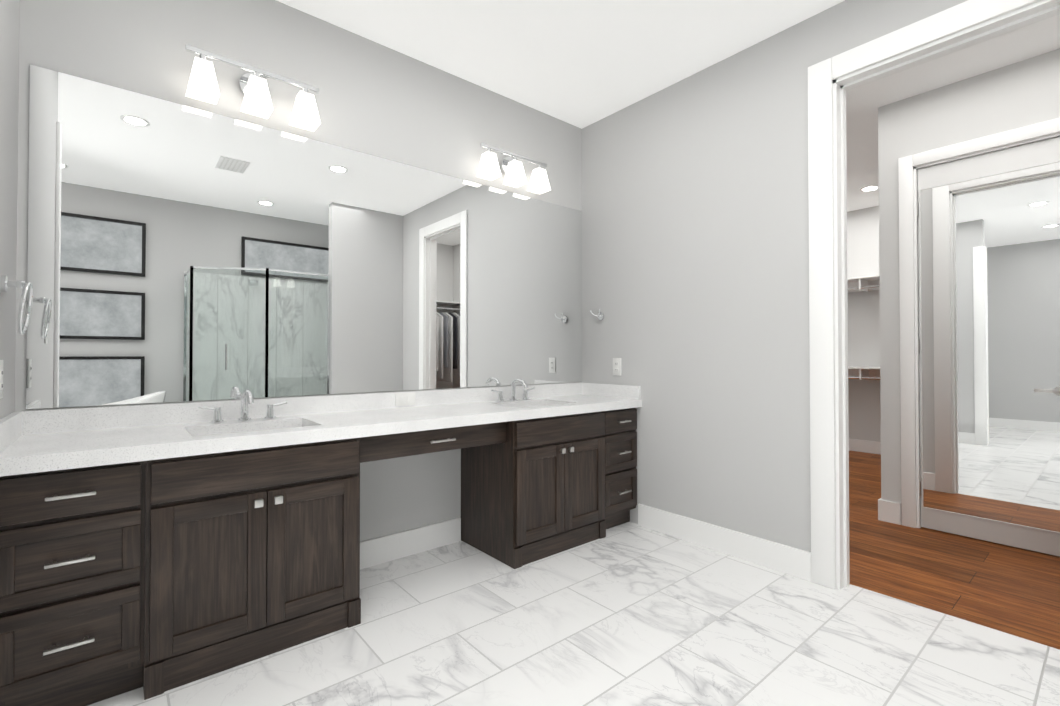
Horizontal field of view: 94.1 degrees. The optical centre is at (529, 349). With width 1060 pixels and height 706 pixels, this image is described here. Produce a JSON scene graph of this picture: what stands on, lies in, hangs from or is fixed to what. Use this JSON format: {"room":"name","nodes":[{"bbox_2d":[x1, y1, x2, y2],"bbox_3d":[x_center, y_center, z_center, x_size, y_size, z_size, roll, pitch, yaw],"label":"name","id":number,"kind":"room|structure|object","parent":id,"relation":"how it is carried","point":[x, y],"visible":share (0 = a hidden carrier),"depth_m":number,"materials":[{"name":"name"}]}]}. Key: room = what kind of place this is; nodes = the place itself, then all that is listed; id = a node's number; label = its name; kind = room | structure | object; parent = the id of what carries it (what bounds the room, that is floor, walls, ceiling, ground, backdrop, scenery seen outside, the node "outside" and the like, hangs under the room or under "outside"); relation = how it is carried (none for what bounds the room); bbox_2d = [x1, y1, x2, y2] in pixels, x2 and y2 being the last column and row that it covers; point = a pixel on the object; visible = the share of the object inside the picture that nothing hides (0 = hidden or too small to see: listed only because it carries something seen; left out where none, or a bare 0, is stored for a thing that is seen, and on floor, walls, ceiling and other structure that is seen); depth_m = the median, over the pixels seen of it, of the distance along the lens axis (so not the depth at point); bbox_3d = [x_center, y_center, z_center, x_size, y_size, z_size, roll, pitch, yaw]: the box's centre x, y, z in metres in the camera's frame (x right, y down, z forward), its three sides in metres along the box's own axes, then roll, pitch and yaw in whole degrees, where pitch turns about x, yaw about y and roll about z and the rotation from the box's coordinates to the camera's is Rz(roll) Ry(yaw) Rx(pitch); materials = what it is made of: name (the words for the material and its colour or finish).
{"room":"bathroom","nodes":[
{"label":"bathroom","id":0,"kind":"room"},
{"bbox_2d":[0,0,19,419],"bbox_3d":[-1.406,-0.267,1.158,0.120,2.750,1.450,1,-1,-40],"label":"wall","id":1,"kind":"structure","parent":0,"point":[9,53],"depth_m":1.62,"materials":[{"name":"paint"}]},
{"bbox_2d":[0,360,2,398],"bbox_3d":[-1.609,0.092,1.499,0.009,0.118,0.072,1,-1,-40],"label":"outlet","id":2,"kind":"object","parent":1,"relation":"attached to","point":[1,378],"visible":1,"depth_m":1.50,"materials":[{"name":"white plastic"}]},
{"bbox_2d":[0,275,32,334],"bbox_3d":[-1.606,-0.137,1.543,0.066,0.184,0.167,1,-1,-40],"label":"towel ring","id":3,"kind":"object","parent":1,"relation":"attached to","point":[5,283],"visible":1,"depth_m":1.53,"materials":[{"name":"silver metal"}]},
{"bbox_2d":[15,0,581,541],"bbox_3d":[-1.560,-0.257,2.052,5.191,2.750,0.120,1,-1,-40],"label":"wall","id":4,"kind":"structure","parent":0,"point":[377,100],"depth_m":2.46,"materials":[{"name":"paint"}]},
{"bbox_2d":[185,44,320,131],"bbox_3d":[-1.212,-1.144,2.183,0.520,0.188,0.137,1,-1,-40],"label":"sconce","id":5,"kind":"object","parent":4,"relation":"attached to","point":[203,86],"visible":1,"depth_m":2.14,"materials":[{"name":"white glass"}]},
{"bbox_2d":[26,64,581,408],"bbox_3d":[-0.711,-0.395,2.679,2.839,1.239,0.005,1,-1,-40],"label":"vanity mirror","id":6,"kind":"object","parent":4,"relation":"attached to","point":[178,252],"visible":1,"depth_m":2.24,"materials":[{"name":"silver glass"}]},
{"bbox_2d":[477,143,550,193],"bbox_3d":[-0.103,-1.133,3.110,0.520,0.188,0.137,1,-1,-40],"label":"sconce","id":7,"kind":"object","parent":4,"relation":"attached to","point":[512,169],"visible":1,"depth_m":3.08,"materials":[{"name":"white glass"}]},
{"bbox_2d":[87,450,1059,705],"bbox_3d":[1.193,1.144,1.664,9.180,0.060,4.220,1,-1,-40],"label":"floor","id":8,"kind":"structure","parent":0,"point":[629,614],"depth_m":1.94,"materials":[{"name":"stone"}]},
{"bbox_2d":[0,408,636,705],"bbox_3d":[-0.544,0.743,2.447,2.867,0.760,0.553,1,-1,-40],"label":"bathroom vanity","id":9,"kind":"object","parent":8,"relation":"on","point":[154,578],"visible":0.98,"depth_m":1.71,"materials":[{"name":"brown wood"}]},
{"bbox_2d":[0,382,641,476],"bbox_3d":[-0.551,0.367,2.459,2.867,0.277,0.533,1,-1,-40],"label":"countertop","id":10,"kind":"structure","parent":9,"relation":"on","point":[34,441],"depth_m":2.02,"materials":[{"name":"stone"}]},
{"bbox_2d":[198,389,286,423],"bbox_3d":[-1.198,0.239,2.088,0.338,0.140,0.161,1,-1,-40],"label":"faucet","id":11,"kind":"object","parent":10,"relation":"on","point":[246,398],"visible":1,"depth_m":2.11,"materials":[{"name":"silver metal"}]},
{"bbox_2d":[395,393,414,405],"bbox_3d":[-0.675,0.272,2.676,0.116,0.068,0.007,1,-1,-40],"label":"outlet","id":12,"kind":"object","parent":10,"relation":"attached to","point":[403,399],"visible":1,"depth_m":2.67,"materials":[{"name":"white plastic"}]},
{"bbox_2d":[491,379,534,401],"bbox_3d":[-0.070,0.250,3.031,0.338,0.140,0.161,1,-1,-40],"label":"faucet","id":13,"kind":"object","parent":10,"relation":"on","point":[513,398],"visible":1,"depth_m":3.05,"materials":[{"name":"silver metal"}]},
{"bbox_2d":[360,517,460,568],"bbox_3d":[-0.711,1.058,2.657,0.780,0.135,0.015,1,-1,-40],"label":"baseboard","id":14,"kind":"structure","parent":8,"relation":"on","point":[375,551],"depth_m":2.69,"materials":[{"name":"white wood"}]},
{"bbox_2d":[276,0,1059,211],"bbox_3d":[1.193,-1.666,1.697,9.180,0.060,4.220,1,-1,-40],"label":"ceiling","id":15,"kind":"structure","parent":0,"point":[581,64],"depth_m":2.65,"materials":[{"name":"paint"}]},
{"bbox_2d":[860,186,878,191],"bbox_3d":[3.376,-1.595,4.902,0.170,0.006,0.170,1,-1,-40],"label":"recessed light","id":16,"kind":"object","parent":15,"relation":"in","point":[868,188],"visible":0.96,"depth_m":4.89,"materials":[{"name":"white"}]},
{"bbox_2d":[582,0,967,551],"bbox_3d":[1.700,-0.256,2.104,0.120,2.750,3.980,1,-1,-40],"label":"wall","id":17,"kind":"structure","parent":0,"point":[695,243],"depth_m":2.77,"materials":[{"name":"paint"}]},
{"bbox_2d":[590,309,603,319],"bbox_3d":[0.472,-0.239,3.424,0.071,0.071,0.097,1,-1,-40],"label":"robe hook","id":18,"kind":"object","parent":17,"relation":"attached to","point":[600,315],"visible":1,"depth_m":3.43,"materials":[{"name":"silver metal"}]},
{"bbox_2d":[613,358,620,375],"bbox_3d":[0.586,0.119,3.332,0.009,0.118,0.072,1,-1,-40],"label":"outlet","id":19,"kind":"object","parent":17,"relation":"attached to","point":[617,366],"visible":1,"depth_m":3.33,"materials":[{"name":"white plastic"}]},
{"bbox_2d":[638,504,810,580],"bbox_3d":[1.033,1.060,2.783,0.015,0.135,1.033,1,-1,-40],"label":"baseboard","id":20,"kind":"structure","parent":17,"relation":"attached to","point":[792,561],"depth_m":2.70,"materials":[{"name":"white wood"}]},
{"bbox_2d":[808,0,1059,589],"bbox_3d":[1.728,-0.131,2.073,0.164,2.500,0.970,1,-1,-40],"label":"door frame","id":21,"kind":"structure","parent":17,"relation":"attached to","point":[948,31],"depth_m":2.25,"materials":[{"name":"white wood"}]},
{"bbox_2d":[847,206,880,441],"bbox_3d":[4.670,-0.227,4.585,0.120,2.750,4.220,1,-1,-40],"label":"wall","id":22,"kind":"structure","parent":0,"point":[864,412],"depth_m":5.57,"materials":[{"name":"paint"}]},
{"bbox_2d":[847,275,879,379],"bbox_3d":[3.680,0.158,5.421,0.318,2.000,1.416,1,-1,-40],"label":"shelf","id":23,"kind":"object","parent":22,"relation":"attached to","point":[863,283],"visible":0.27,"depth_m":5.43,"materials":[{"name":"white wood"}]},
{"bbox_2d":[849,438,880,453],"bbox_3d":[4.618,1.080,4.526,0.015,0.135,3.980,1,-1,-40],"label":"baseboard","id":24,"kind":"structure","parent":22,"relation":"attached to","point":[874,447],"depth_m":5.54,"materials":[{"name":"white wood"}]},
{"bbox_2d":[878,48,1059,523],"bbox_3d":[3.174,-0.253,2.366,0.120,2.750,2.493,1,-1,-40],"label":"wall","id":25,"kind":"structure","parent":0,"point":[1023,93],"depth_m":3.14,"materials":[{"name":"paint"}]},
{"bbox_2d":[917,137,1059,555],"bbox_3d":[2.671,-0.014,2.879,0.095,2.269,0.662,1,-1,-40],"label":"mirror","id":26,"kind":"object","parent":25,"relation":"attached to","point":[989,293],"visible":1,"depth_m":2.87,"materials":[{"name":"silver mirror"}]}
]}

